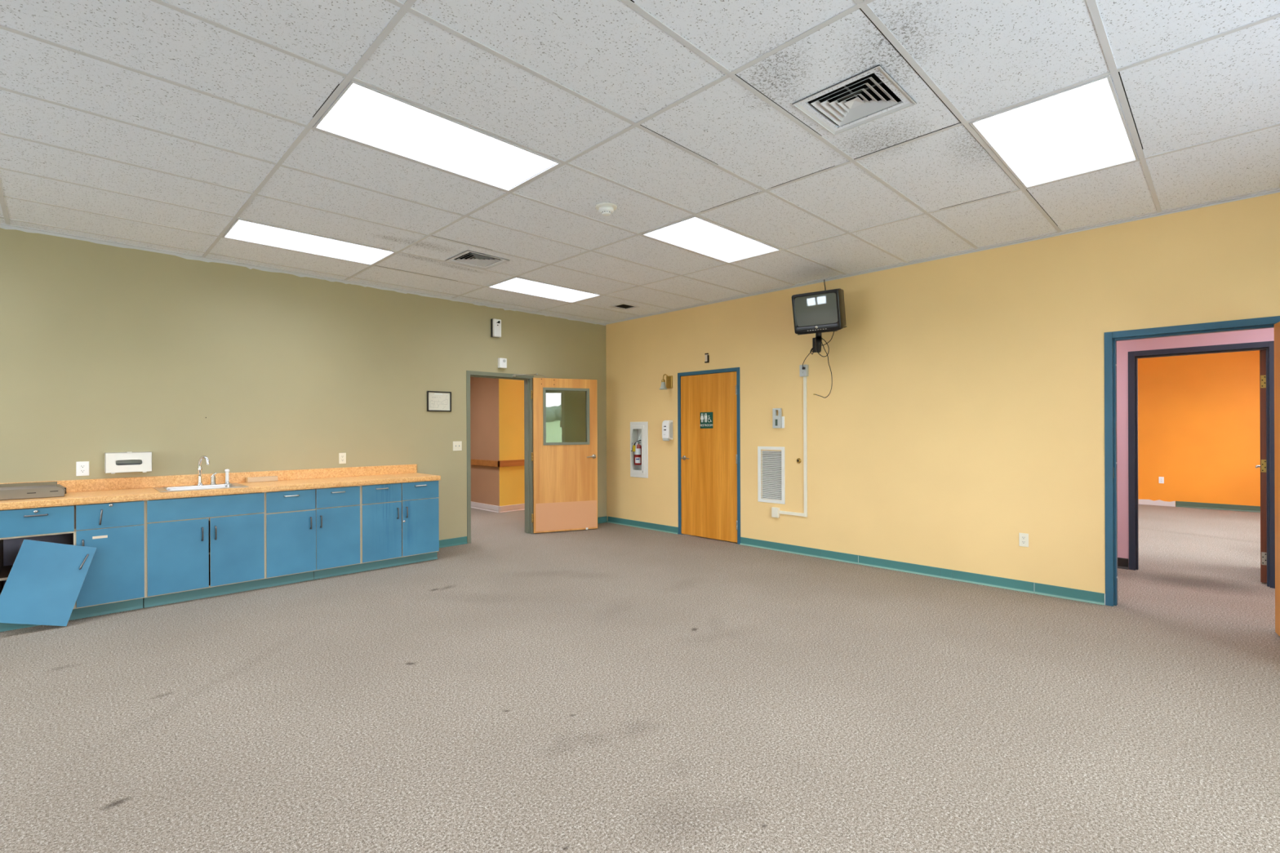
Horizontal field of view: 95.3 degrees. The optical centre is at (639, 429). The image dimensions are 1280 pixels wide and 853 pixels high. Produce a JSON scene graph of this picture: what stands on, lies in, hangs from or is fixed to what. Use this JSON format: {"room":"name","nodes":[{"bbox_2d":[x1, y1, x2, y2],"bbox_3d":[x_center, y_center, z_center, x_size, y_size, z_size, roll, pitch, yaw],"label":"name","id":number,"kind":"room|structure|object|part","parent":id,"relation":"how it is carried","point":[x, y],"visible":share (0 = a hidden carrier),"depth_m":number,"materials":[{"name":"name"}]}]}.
{"room":"common room","nodes":[
{"label":"common room","id":0,"kind":"room"},
{"bbox_2d":[0,227,606,540],"bbox_3d":[-3.900,-0.329,5.595,9.400,3.507,0.140,0,0,-45],"label":"wall","id":1,"kind":"structure","parent":0,"point":[104,348],"depth_m":5.58,"materials":[{"name":"green paint"}]},
{"bbox_2d":[75,461,88,475],"bbox_3d":[-4.588,0.327,4.806,0.078,0.118,0.009,0,0,-45],"label":"wall outlet","id":2,"kind":"object","parent":1,"relation":"attached to","point":[82,468],"visible":1,"depth_m":4.80,"materials":[{"name":"white plastic"}]},
{"bbox_2d":[80,464,85,472],"bbox_3d":[-4.587,0.327,4.805,0.034,0.068,0.004,0,0,-45],"label":"receptacle","id":3,"kind":"object","parent":2,"relation":"attached to","point":[82,467],"depth_m":4.80,"materials":[{"name":"white plastic"}]},
{"bbox_2d":[104,451,151,474],"bbox_3d":[-4.349,0.282,4.964,0.296,0.179,0.122,0,0,-45],"label":"dispenser","id":4,"kind":"object","parent":1,"relation":"attached to","point":[114,462],"visible":1,"depth_m":4.93,"materials":[{"name":"white plastic"}]},
{"bbox_2d":[0,464,417,492],"bbox_3d":[-3.897,0.462,5.481,3.678,0.098,0.018,0,0,-45],"label":"backsplash","id":5,"kind":"structure","parent":1,"relation":"attached to","point":[102,484],"depth_m":5.43,"materials":[{"name":"laminate"}]},
{"bbox_2d":[338,453,346,463],"bbox_3d":[-3.166,0.312,6.214,0.070,0.115,0.009,0,0,-45],"label":"wall outlet","id":6,"kind":"object","parent":1,"relation":"attached to","point":[342,456],"visible":1,"depth_m":6.21,"materials":[{"name":"beige plastic"}]},
{"bbox_2d":[426,391,451,411],"bbox_3d":[-2.397,-0.330,6.972,0.300,0.240,0.018,0,0,-45],"label":"picture frame","id":7,"kind":"object","parent":1,"relation":"attached to","point":[437,401],"visible":1,"depth_m":6.97,"materials":[{"name":"black"}]},
{"bbox_2d":[453,441,462,450],"bbox_3d":[-2.231,0.208,7.136,0.116,0.116,0.016,0,0,-45],"label":"light switch","id":8,"kind":"object","parent":1,"relation":"attached to","point":[457,446],"visible":1,"depth_m":7.14,"materials":[{"name":"beige plastic"}]},
{"bbox_2d":[490,318,501,337],"bbox_3d":[-1.844,-1.293,7.484,0.114,0.232,0.074,0,0,-45],"label":"air freshener","id":9,"kind":"object","parent":1,"relation":"attached to","point":[495,324],"visible":1,"depth_m":7.45,"materials":[{"name":"white plastic"}]},
{"bbox_2d":[497,357,506,368],"bbox_3d":[-1.782,-0.852,7.554,0.104,0.126,0.060,0,0,-45],"label":"sensor","id":10,"kind":"object","parent":1,"relation":"attached to","point":[502,362],"visible":1,"depth_m":7.52,"materials":[{"name":"white plastic"}]},
{"bbox_2d":[439,515,607,547],"bbox_3d":[-1.538,1.370,7.815,2.930,0.090,0.018,0,0,-45],"label":"baseboard","id":11,"kind":"structure","parent":1,"relation":"attached to","point":[460,540],"depth_m":7.12,"materials":[{"name":"teal rubber"}]},
{"bbox_2d":[466,370,597,543],"bbox_3d":[-1.469,0.332,7.855,1.874,2.166,0.382,0,0,-31],"label":"door","id":12,"kind":"structure","parent":1,"relation":"in","point":[561,478],"depth_m":7.97,"materials":[{"name":"brown wood"}]},
{"bbox_3d":[-1.844,0.345,7.628,0.988,2.143,0.156,0,0,-45],"label":"frame","id":13,"kind":"part","parent":12,"relation":"part of","materials":[{"name":"grey metal"}]},
{"bbox_3d":[-1.475,-0.720,7.803,0.480,0.062,0.035,0,0,-32],"label":"closer arm","id":14,"kind":"part","parent":12,"relation":"part of","materials":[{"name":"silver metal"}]},
{"bbox_3d":[-1.019,-0.174,8.059,0.660,0.783,0.064,0,0,-24],"label":"lite frame","id":15,"kind":"part","parent":12,"relation":"part of","materials":[{"name":"grey metal"}]},
{"bbox_3d":[-1.005,1.192,8.037,0.868,0.377,0.002,0,0,-24],"label":"kick plate","id":16,"kind":"part","parent":12,"relation":"part of","materials":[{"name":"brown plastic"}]},
{"bbox_3d":[-0.676,0.384,8.153,0.149,0.060,0.055,0,0,-24],"label":"handle","id":17,"kind":"part","parent":12,"relation":"part of","materials":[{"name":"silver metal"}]},
{"bbox_2d":[470,377,499,506],"bbox_3d":[-2.718,0.060,10.316,0.120,2.720,1.051,0,0,-45],"label":"wall","id":18,"kind":"structure","parent":0,"point":[484,392],"depth_m":10.22,"materials":[{"name":"beige paint"}]},
{"bbox_2d":[471,501,499,512],"bbox_3d":[-2.761,1.365,10.267,0.018,0.110,1.053,0,0,-45],"label":"baseboard","id":19,"kind":"structure","parent":18,"relation":"attached to","point":[491,508],"depth_m":10.20,"materials":[{"name":"beige rubber"}]},
{"bbox_2d":[498,378,524,506],"bbox_3d":[-1.153,0.053,11.208,3.599,2.720,0.120,0,0,-45],"label":"wall","id":20,"kind":"structure","parent":0,"point":[511,392],"depth_m":10.08,"materials":[{"name":"yellow paint"}]},
{"bbox_2d":[471,458,524,466],"bbox_3d":[-1.475,0.585,11.432,3.545,0.104,0.985,0,0,-45],"label":"handrail","id":21,"kind":"object","parent":20,"relation":"attached to","point":[473,462],"visible":0.44,"depth_m":10.06,"materials":[{"name":"brown wood"}]},
{"bbox_3d":[-2.724,0.590,10.196,0.030,0.104,0.985,0,0,-45],"label":"rail","id":22,"kind":"part","parent":21,"relation":"part of","materials":[{"name":"brown wood"}]},
{"bbox_3d":[-1.139,0.583,11.093,3.545,0.104,0.030,0,0,-45],"label":"rail","id":23,"kind":"part","parent":21,"relation":"part of","materials":[{"name":"brown wood"}]},
{"bbox_2d":[499,503,524,512],"bbox_3d":[-1.099,1.358,11.159,3.600,0.110,0.018,0,0,-45],"label":"baseboard","id":24,"kind":"structure","parent":20,"relation":"attached to","point":[504,508],"depth_m":10.06,"materials":[{"name":"beige rubber"}]},
{"bbox_2d":[0,504,1279,852],"bbox_3d":[0.541,1.466,6.931,17.980,0.120,13.400,0,0,-45],"label":"floor","id":25,"kind":"structure","parent":0,"point":[610,687],"depth_m":2.93,"materials":[{"name":"carpet"}]},
{"bbox_2d":[0,500,146,626],"bbox_3d":[-4.358,0.994,4.485,0.826,0.866,0.744,0,0,-45],"label":"base cabinet","id":26,"kind":"object","parent":25,"relation":"on","point":[117,571],"depth_m":4.30,"materials":[{"name":"blue laminate"}]},
{"bbox_3d":[-4.316,0.618,4.171,0.124,0.012,0.033,0,0,-45],"label":"handle","id":27,"kind":"part","parent":26,"relation":"part of","materials":[{"name":"grey metal"}]},
{"bbox_3d":[-4.335,0.663,4.189,0.394,0.189,0.019,0,0,-45],"label":"drawer","id":28,"kind":"part","parent":26,"relation":"part of","materials":[{"name":"blue"}]},
{"bbox_3d":[-4.099,0.979,4.304,0.025,0.116,0.033,22,-24,-40],"label":"handle","id":29,"kind":"part","parent":26,"relation":"part of","materials":[{"name":"grey metal"}]},
{"bbox_3d":[-4.074,0.666,4.411,0.022,0.116,0.033,0,0,-45],"label":"handle","id":30,"kind":"part","parent":26,"relation":"part of","materials":[{"name":"grey metal"}]},
{"bbox_3d":[-4.050,0.660,4.471,0.386,0.184,0.019,0,0,-45],"label":"drawer","id":31,"kind":"part","parent":26,"relation":"part of","materials":[{"name":"blue wood"}]},
{"bbox_3d":[-4.049,1.041,4.471,0.386,0.569,0.019,0,0,-45],"label":"door","id":32,"kind":"part","parent":26,"relation":"part of","materials":[{"name":"blue wood"}]},
{"bbox_2d":[0,464,440,510],"bbox_3d":[-3.676,0.485,5.257,3.678,0.146,0.646,0,0,-45],"label":"countertop","id":33,"kind":"structure","parent":26,"relation":"on","point":[85,491],"depth_m":5.21,"materials":[{"name":"laminate"}]},
{"bbox_2d":[0,481,66,500],"bbox_3d":[-4.726,0.463,4.270,0.756,0.099,0.316,0,0,-45],"label":"housing","id":34,"kind":"object","parent":33,"relation":"on","point":[45,489],"visible":1,"depth_m":4.32,"materials":[{"name":"beige"}]},
{"bbox_3d":[-4.747,0.425,4.255,0.706,0.023,0.308,0,0,-45],"label":"lid","id":35,"kind":"part","parent":34,"relation":"part of","materials":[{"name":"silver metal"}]},
{"bbox_2d":[152,482,248,492],"bbox_3d":[-3.828,0.585,5.093,0.604,0.161,0.524,0,0,-45],"label":"sink","id":36,"kind":"object","parent":33,"relation":"in","point":[221,486],"visible":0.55,"depth_m":5.15,"materials":[{"name":"silver metal"}]},
{"bbox_2d":[164,484,237,490],"bbox_3d":[-3.802,0.586,5.066,0.492,0.160,0.377,0,0,-45],"label":"basin","id":37,"kind":"object","parent":36,"relation":"in","point":[219,486],"depth_m":5.19,"materials":[{"name":"silver metal"}]},
{"bbox_2d":[224,469,230,484],"bbox_3d":[-3.833,0.438,5.419,0.048,0.133,0.048,0,0,-45],"label":"sprayer","id":38,"kind":"object","parent":36,"relation":"on","point":[227,479],"visible":1,"depth_m":5.41,"materials":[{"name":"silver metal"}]},
{"bbox_2d":[196,455,209,485],"bbox_3d":[-3.919,0.371,5.233,0.131,0.268,0.052,0,0,23],"label":"faucet","id":39,"kind":"object","parent":33,"relation":"on","point":[199,464],"visible":1,"depth_m":5.23,"materials":[{"name":"silver metal"}]},
{"bbox_3d":[-3.913,0.296,5.236,0.121,0.119,0.028,0,0,15],"label":"spout","id":40,"kind":"part","parent":39,"relation":"part of","materials":[{"name":"silver metal"}]},
{"bbox_2d":[209,472,217,484],"bbox_3d":[-3.882,0.450,5.314,0.050,0.110,0.058,0,0,-45],"label":"tap","id":41,"kind":"object","parent":33,"relation":"on","point":[212,477],"visible":1,"depth_m":5.30,"materials":[{"name":"grey metal"}]},
{"bbox_2d":[244,475,277,482],"bbox_3d":[-3.667,0.485,5.658,0.265,0.047,0.046,0,0,-45],"label":"box","id":42,"kind":"object","parent":33,"relation":"on","point":[255,479],"visible":1,"depth_m":5.63,"materials":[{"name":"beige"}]},
{"bbox_2d":[146,492,265,597],"bbox_3d":[-3.813,0.992,5.097,0.809,0.866,0.643,0,0,-45],"label":"base cabinet","id":43,"kind":"object","parent":25,"relation":"on","point":[196,543],"visible":0.95,"depth_m":4.86,"materials":[{"name":"blue laminate"}]},
{"bbox_3d":[-3.759,1.036,4.758,0.394,0.576,0.019,0,0,-45],"label":"door","id":44,"kind":"part","parent":43,"relation":"part of","materials":[{"name":"blue wood"}]},
{"bbox_3d":[-3.633,0.872,4.847,0.012,0.117,0.033,0,0,-45],"label":"handle","id":45,"kind":"part","parent":43,"relation":"part of","materials":[{"name":"grey metal"}]},
{"bbox_3d":[-3.569,0.874,4.910,0.012,0.117,0.033,0,0,-45],"label":"handle","id":46,"kind":"part","parent":43,"relation":"part of","materials":[{"name":"grey metal"}]},
{"bbox_3d":[-3.473,1.035,5.041,0.389,0.576,0.019,0,0,-45],"label":"door","id":47,"kind":"part","parent":43,"relation":"part of","materials":[{"name":"blue wood"}]},
{"bbox_2d":[0,551,437,631],"bbox_3d":[-3.372,1.373,5.233,3.252,0.100,0.018,0,0,-45],"label":"toe kick","id":48,"kind":"structure","parent":25,"relation":"on","point":[100,610],"depth_m":5.03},
{"bbox_2d":[264,485,359,578],"bbox_3d":[-3.238,0.989,5.666,0.809,0.866,0.643,0,0,-45],"label":"base cabinet","id":49,"kind":"object","parent":25,"relation":"on","point":[317,529],"visible":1,"depth_m":5.43,"materials":[{"name":"blue laminate"}]},
{"bbox_3d":[-3.183,0.656,5.329,0.396,0.185,0.019,0,0,-45],"label":"drawer","id":50,"kind":"part","parent":49,"relation":"part of","materials":[{"name":"blue wood"}]},
{"bbox_3d":[-3.180,1.040,5.330,0.400,0.563,0.019,0,0,-45],"label":"door","id":51,"kind":"part","parent":49,"relation":"part of","materials":[{"name":"blue wood"}]},
{"bbox_3d":[-3.168,0.608,5.308,0.124,0.012,0.033,0,0,-45],"label":"handle","id":52,"kind":"part","parent":49,"relation":"part of","materials":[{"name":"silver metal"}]},
{"bbox_3d":[-2.992,0.869,5.481,0.012,0.117,0.033,0,0,-45],"label":"handle","id":53,"kind":"part","parent":49,"relation":"part of","materials":[{"name":"grey metal"}]},
{"bbox_3d":[-2.899,0.653,5.611,0.391,0.181,0.019,0,0,-45],"label":"drawer","id":54,"kind":"part","parent":49,"relation":"part of","materials":[{"name":"blue wood"}]},
{"bbox_3d":[-2.897,1.036,5.611,0.391,0.569,0.019,0,0,-45],"label":"door","id":55,"kind":"part","parent":49,"relation":"part of","materials":[{"name":"blue"}]},
{"bbox_2d":[360,480,439,564],"bbox_3d":[-2.663,0.987,6.235,0.809,0.866,0.643,0,0,-45],"label":"base cabinet","id":56,"kind":"object","parent":25,"relation":"on","point":[402,519],"visible":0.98,"depth_m":6.00,"materials":[{"name":"blue laminate"}]},
{"bbox_3d":[-2.608,0.651,5.899,0.388,0.183,0.019,0,0,-45],"label":"drawer","id":57,"kind":"part","parent":56,"relation":"part of","materials":[{"name":"blue wood"}]},
{"bbox_3d":[-2.606,1.035,5.899,0.388,0.569,0.019,0,0,-45],"label":"door","id":58,"kind":"part","parent":56,"relation":"part of","materials":[{"name":"blue"}]},
{"bbox_3d":[-2.482,0.865,5.987,0.012,0.117,0.033,0,0,-45],"label":"handle","id":59,"kind":"part","parent":56,"relation":"part of","materials":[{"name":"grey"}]},
{"bbox_3d":[-2.324,0.649,6.180,0.397,0.181,0.019,0,0,-45],"label":"drawer","id":60,"kind":"part","parent":56,"relation":"part of","materials":[{"name":"blue wood"}]},
{"bbox_3d":[-2.322,1.032,6.181,0.395,0.573,0.019,0,0,-45],"label":"door","id":61,"kind":"part","parent":56,"relation":"part of","materials":[{"name":"blue"}]},
{"bbox_2d":[0,0,1279,323],"bbox_3d":[-0.831,-1.611,2.490,9.400,0.027,8.600,0,0,-45],"label":"ceiling","id":62,"kind":"structure","parent":0,"point":[986,56],"depth_m":3.07,"materials":[{"name":"tile"}]},
{"bbox_2d":[222,218,395,265],"bbox_3d":[-2.813,-1.635,5.021,1.188,0.104,0.578,0,0,-45],"label":"ceiling light","id":63,"kind":"object","parent":62,"relation":"attached to","point":[243,229],"visible":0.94,"depth_m":4.97,"materials":[{"name":"white plastic"}]},
{"bbox_2d":[313,80,561,191],"bbox_3d":[-1.098,-1.642,3.289,1.188,0.104,0.578,0,0,-45],"label":"ceiling light","id":64,"kind":"object","parent":62,"relation":"attached to","point":[361,112],"visible":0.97,"depth_m":3.22,"materials":[{"name":"white plastic"}]},
{"bbox_2d":[444,250,509,269],"bbox_3d":[-1.532,-1.659,5.503,0.432,0.146,0.432,0,0,-45],"label":"ceiling vent","id":65,"kind":"object","parent":62,"relation":"in","point":[475,259],"visible":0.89,"depth_m":5.54,"materials":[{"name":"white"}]},
{"bbox_3d":[-1.532,-1.599,5.503,0.072,0.014,0.072,0,0,-45],"label":"plate","id":66,"kind":"part","parent":65,"relation":"part of","materials":[{"name":"white metal"}]},
{"bbox_2d":[487,276,601,302],"bbox_3d":[-1.080,-1.642,6.737,1.188,0.104,0.578,0,0,-45],"label":"ceiling light","id":67,"kind":"object","parent":62,"relation":"attached to","point":[517,284],"visible":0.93,"depth_m":6.72,"materials":[{"name":"white plastic"}]},
{"bbox_2d":[595,202,617,216],"bbox_3d":[-0.242,-1.568,4.192,0.156,0.059,0.156,0,0,-45],"label":"smoke detector","id":68,"kind":"object","parent":62,"relation":"attached to","point":[606,209],"visible":1,"depth_m":4.16,"materials":[{"name":"white plastic"}]},
{"bbox_3d":[-0.242,-1.590,4.192,0.156,0.014,0.156,0,0,-45],"label":"plate","id":69,"kind":"part","parent":68,"relation":"part of","materials":[{"name":"white plastic"}]},
{"bbox_2d":[608,302,639,310],"bbox_3d":[-0.204,-1.626,7.613,0.300,0.064,0.280,0,0,-45],"label":"ceiling vent","id":70,"kind":"object","parent":62,"relation":"in","point":[625,306],"visible":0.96,"depth_m":7.62,"materials":[{"name":"black"}]},
{"bbox_2d":[0,0,1279,323],"bbox_3d":[-0.848,-1.597,2.473,9.352,0.007,8.600,0,0,-45],"label":"ceiling grid","id":71,"kind":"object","parent":62,"relation":"attached to","point":[406,6],"depth_m":3.24,"materials":[{"name":"white metal"}]},
{"bbox_2d":[641,215,781,262],"bbox_3d":[0.635,-1.649,5.004,1.188,0.104,0.578,0,0,-45],"label":"ceiling light","id":72,"kind":"object","parent":62,"relation":"attached to","point":[696,233],"visible":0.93,"depth_m":4.97,"materials":[{"name":"white plastic"}]},
{"bbox_2d":[312,0,1143,280],"bbox_3d":[-0.084,-1.601,3.680,5.938,0.002,3.852,0,0,17],"label":"trim","id":73,"kind":"structure","parent":62,"relation":"attached to","point":[631,0],"depth_m":3.07,"materials":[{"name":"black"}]},
{"bbox_2d":[791,64,916,135],"bbox_3d":[1.054,-1.670,2.871,0.432,0.146,0.432,0,0,-45],"label":"ceiling vent","id":74,"kind":"object","parent":62,"relation":"in","point":[868,95],"visible":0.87,"depth_m":2.92,"materials":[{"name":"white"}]},
{"bbox_3d":[1.054,-1.610,2.871,0.072,0.014,0.072,0,0,-45],"label":"plate","id":75,"kind":"part","parent":74,"relation":"part of","materials":[{"name":"white metal"}]},
{"bbox_2d":[968,75,1138,188],"bbox_3d":[2.351,-1.656,3.271,1.188,0.104,0.578,0,0,-45],"label":"ceiling light","id":76,"kind":"object","parent":62,"relation":"attached to","point":[1082,127],"visible":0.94,"depth_m":3.20,"materials":[{"name":"white plastic"}]},
{"bbox_2d":[605,191,1279,594],"bbox_3d":[2.559,-0.356,5.840,0.125,3.507,8.600,0,0,-45],"label":"wall","id":77,"kind":"structure","parent":0,"point":[962,415],"depth_m":5.41,"materials":[{"name":"yellow paint"}]},
{"bbox_2d":[630,422,648,478],"bbox_3d":[-0.002,0.294,8.357,0.193,0.796,0.358,0,0,-45],"label":"fire extinguisher cabinet","id":78,"kind":"object","parent":77,"relation":"attached to","point":[638,430],"visible":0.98,"depth_m":8.34,"materials":[{"name":"white metal"}]},
{"bbox_2d":[632,440,641,465],"bbox_3d":[-0.036,0.335,8.414,0.119,0.358,0.137,0,0,-45],"label":"fire extinguisher","id":79,"kind":"object","parent":78,"relation":"in","point":[637,449],"visible":0.97,"depth_m":8.36,"materials":[{"name":"red metal"}]},
{"bbox_2d":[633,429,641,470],"bbox_3d":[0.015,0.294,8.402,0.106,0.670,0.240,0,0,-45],"label":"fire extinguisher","id":80,"kind":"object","parent":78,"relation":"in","point":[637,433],"depth_m":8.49,"materials":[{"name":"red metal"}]},
{"bbox_3d":[-0.033,0.294,8.348,0.010,0.690,0.260,0,0,-45],"label":"door frame","id":81,"kind":"part","parent":78,"relation":"part of","materials":[{"name":"white metal"}]},
{"bbox_2d":[0,189,1279,325],"bbox_3d":[-0.831,-1.586,2.490,9.400,0.026,8.600,0,0,-45],"label":"trim","id":82,"kind":"structure","parent":77,"relation":"attached to","point":[4,225],"depth_m":5.43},
{"bbox_2d":[659,373,672,389],"bbox_3d":[0.339,-0.638,7.862,0.184,0.210,0.112,0,0,-45],"label":"wall sconce","id":83,"kind":"object","parent":77,"relation":"attached to","point":[668,379],"visible":1,"depth_m":7.88,"materials":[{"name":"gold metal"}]},
{"bbox_3d":[0.313,-0.583,7.837,0.112,0.101,0.112,0,0,-45],"label":"lamp shade","id":84,"kind":"part","parent":83,"relation":"part of","materials":[{"name":"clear glass"}]},
{"bbox_3d":[0.398,-0.638,7.920,0.018,0.166,0.110,0,0,-45],"label":"plate","id":85,"kind":"part","parent":83,"relation":"part of","materials":[{"name":"gold metal"}]},
{"bbox_2d":[662,420,673,440],"bbox_3d":[0.371,0.021,7.888,0.105,0.281,0.123,0,0,-45],"label":"soap dispenser","id":86,"kind":"object","parent":77,"relation":"attached to","point":[667,425],"visible":1,"depth_m":7.84,"materials":[{"name":"white plastic"}]},
{"bbox_3d":[0.378,0.017,7.894,0.068,0.219,0.123,0,0,-45],"label":"panel","id":87,"kind":"part","parent":86,"relation":"part of","materials":[{"name":"grey plastic"}]},
{"bbox_2d":[704,353,709,363],"bbox_3d":[0.853,-0.907,7.453,0.026,0.120,0.053,0,0,-45],"label":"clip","id":88,"kind":"object","parent":77,"relation":"attached to","point":[707,356],"visible":1,"depth_m":7.44,"materials":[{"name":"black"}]},
{"bbox_2d":[677,367,740,544],"bbox_3d":[0.895,0.326,7.492,0.186,2.157,1.006,0,0,-45],"label":"door","id":89,"kind":"structure","parent":77,"relation":"in","point":[708,402],"depth_m":7.44,"materials":[{"name":"brown wood"}]},
{"bbox_3d":[0.601,0.382,7.696,0.055,0.060,0.149,0,0,-45],"label":"handle","id":90,"kind":"part","parent":89,"relation":"part of","materials":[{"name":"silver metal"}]},
{"bbox_2d":[757,446,785,504],"bbox_3d":[1.538,0.532,6.804,0.045,0.655,0.362,0,0,-45],"label":"air vent","id":91,"kind":"object","parent":77,"relation":"in","point":[773,472],"visible":1,"depth_m":6.80,"materials":[{"name":"white metal"}]},
{"bbox_2d":[771,506,780,517],"bbox_3d":[1.565,0.962,6.729,0.045,0.113,0.088,0,0,-45],"label":"junction box","id":92,"kind":"object","parent":77,"relation":"attached to","point":[775,511],"visible":1,"depth_m":6.71,"materials":[{"name":"beige plastic"}]},
{"bbox_2d":[772,408,784,428],"bbox_3d":[1.590,-0.124,6.701,0.042,0.228,0.136,0,0,-45],"label":"thermostat","id":93,"kind":"object","parent":77,"relation":"attached to","point":[778,421],"visible":1,"depth_m":6.68,"materials":[{"name":"white plastic"}]},
{"bbox_3d":[1.613,-0.077,6.700,0.012,0.134,0.102,0,0,-45],"label":"wall plate","id":94,"kind":"part","parent":93,"relation":"part of","materials":[{"name":"white plastic"}]},
{"bbox_2d":[779,376,807,517],"bbox_3d":[1.724,0.196,6.581,0.021,1.556,0.351,0,0,-45],"label":"conduit","id":95,"kind":"object","parent":77,"relation":"attached to","point":[805,378],"visible":1,"depth_m":6.46,"materials":[{"name":"beige plastic"}]},
{"bbox_2d":[796,457,801,463],"bbox_3d":[1.772,0.355,6.532,0.024,0.058,0.058,0,0,-45],"label":"lock","id":96,"kind":"object","parent":77,"relation":"attached to","point":[798,460],"visible":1,"depth_m":6.53,"materials":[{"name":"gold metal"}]},
{"bbox_2d":[799,364,808,377],"bbox_3d":[1.816,-0.647,6.466,0.049,0.128,0.086,0,0,-45],"label":"wall outlet","id":97,"kind":"object","parent":77,"relation":"attached to","point":[802,372],"visible":1,"depth_m":6.45,"materials":[{"name":"grey plastic"}]},
{"bbox_2d":[797,326,846,352],"bbox_3d":[1.915,-0.924,6.068,0.419,0.269,0.547,0,0,35],"label":"bracket","id":98,"kind":"object","parent":77,"relation":"attached to","point":[817,341],"visible":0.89,"depth_m":6.02,"materials":[{"name":"black metal"}]},
{"bbox_2d":[802,337,822,369],"bbox_3d":[1.840,-0.797,6.228,0.039,0.280,0.441,0,0,-11],"label":"power cord","id":99,"kind":"object","parent":98,"relation":"attached to","point":[803,368],"visible":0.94,"depth_m":6.33,"materials":[{"name":"black plastic"}]},
{"bbox_3d":[1.926,-0.919,6.374,0.020,0.160,0.085,0,0,-45],"label":"wall plate","id":100,"kind":"part","parent":98,"relation":"part of","materials":[{"name":"black plastic"}]},
{"bbox_2d":[791,288,845,333],"bbox_3d":[1.856,-1.182,5.951,0.472,0.419,0.489,0,0,35],"label":"television","id":101,"kind":"object","parent":98,"relation":"on","point":[822,310],"visible":1,"depth_m":5.78,"materials":[{"name":"black plastic"}]},
{"bbox_3d":[1.849,-0.907,6.040,0.068,0.235,0.068,0,0,-45],"label":"post","id":102,"kind":"part","parent":98,"relation":"part of","materials":[{"name":"black plastic"}]},
{"bbox_2d":[813,342,832,398],"bbox_3d":[1.890,-0.652,6.181,0.203,0.643,0.218,0,0,-45],"label":"coaxial cable","id":103,"kind":"object","parent":98,"relation":"hanging from","point":[822,343],"visible":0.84,"depth_m":6.20,"materials":[{"name":"black plastic"}]},
{"bbox_2d":[817,331,834,356],"bbox_3d":[1.938,-0.893,6.058,0.060,0.278,0.244,0,0,-45],"label":"cable","id":104,"kind":"object","parent":98,"relation":"attached to","point":[833,331],"visible":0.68,"depth_m":6.07,"materials":[{"name":"black plastic"}]},
{"bbox_2d":[607,516,1105,605],"bbox_3d":[1.594,1.357,6.719,0.020,0.090,5.924,0,0,-45],"label":"baseboard","id":105,"kind":"structure","parent":77,"relation":"attached to","point":[1084,596],"depth_m":5.63,"materials":[{"name":"teal rubber"}]},
{"bbox_2d":[1018,533,1028,546],"bbox_3d":[3.293,0.952,5.009,0.009,0.115,0.070,0,0,-45],"label":"wall outlet","id":106,"kind":"object","parent":77,"relation":"attached to","point":[1023,537],"visible":1,"depth_m":5.01,"materials":[{"name":"beige plastic"}]},
{"bbox_2d":[1021,535,1026,544],"bbox_3d":[3.292,0.952,5.007,0.004,0.073,0.033,0,0,-45],"label":"receptacle","id":107,"kind":"object","parent":106,"relation":"attached to","point":[1023,537],"depth_m":5.01,"materials":[{"name":"beige plastic"}]},
{"bbox_2d":[1104,315,1279,636],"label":"door","id":108,"kind":"structure","parent":77,"relation":"in","point":[1111,338],"depth_m":4.55,"materials":[{"name":"blue metal"}]},
{"bbox_2d":[1116,327,1274,568],"bbox_3d":[4.211,0.031,6.490,0.125,2.720,6.800,0,0,-45],"label":"wall","id":109,"kind":"structure","parent":0,"point":[1123,347],"depth_m":5.78,"materials":[{"name":"paint"}]},
{"bbox_2d":[1117,557,1128,569],"bbox_3d":[4.215,1.338,6.390,0.018,0.105,1.740,0,0,-45],"label":"baseboard","id":110,"kind":"structure","parent":109,"relation":"attached to","point":[1122,563],"depth_m":5.80,"materials":[{"name":"black rubber"}]},
{"bbox_2d":[1128,340,1275,588],"bbox_3d":[5.544,0.309,5.776,1.029,2.153,0.999,0,0,-45],"label":"door","id":111,"kind":"structure","parent":109,"relation":"in","point":[1266,348],"depth_m":5.23,"materials":[{"name":"black metal"}]},
{"bbox_2d":[1137,350,1260,506],"bbox_3d":[8.793,0.012,11.026,0.120,2.720,6.800,0,0,-45],"label":"wall","id":112,"kind":"structure","parent":0,"point":[1199,418],"depth_m":10.07,"materials":[{"name":"paint"}]},
{"bbox_2d":[1138,499,1175,506],"bbox_3d":[8.797,1.319,10.940,0.005,0.105,1.820,0,0,-45],"label":"trim","id":113,"kind":"structure","parent":112,"relation":"attached to","point":[1148,502],"depth_m":10.46,"materials":[{"name":"white"}]},
{"bbox_2d":[1158,476,1164,483],"bbox_3d":[9.306,0.911,10.420,0.009,0.115,0.070,0,0,-45],"label":"wall outlet","id":114,"kind":"object","parent":112,"relation":"attached to","point":[1161,479],"visible":1,"depth_m":10.42,"materials":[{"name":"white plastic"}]},
{"bbox_2d":[1175,501,1260,512],"bbox_3d":[10.218,1.316,9.494,0.018,0.100,2.225,0,0,-45],"label":"baseboard","id":115,"kind":"structure","parent":112,"relation":"attached to","point":[1178,504],"depth_m":9.90,"materials":[{"name":"green rubber"}]}
]}

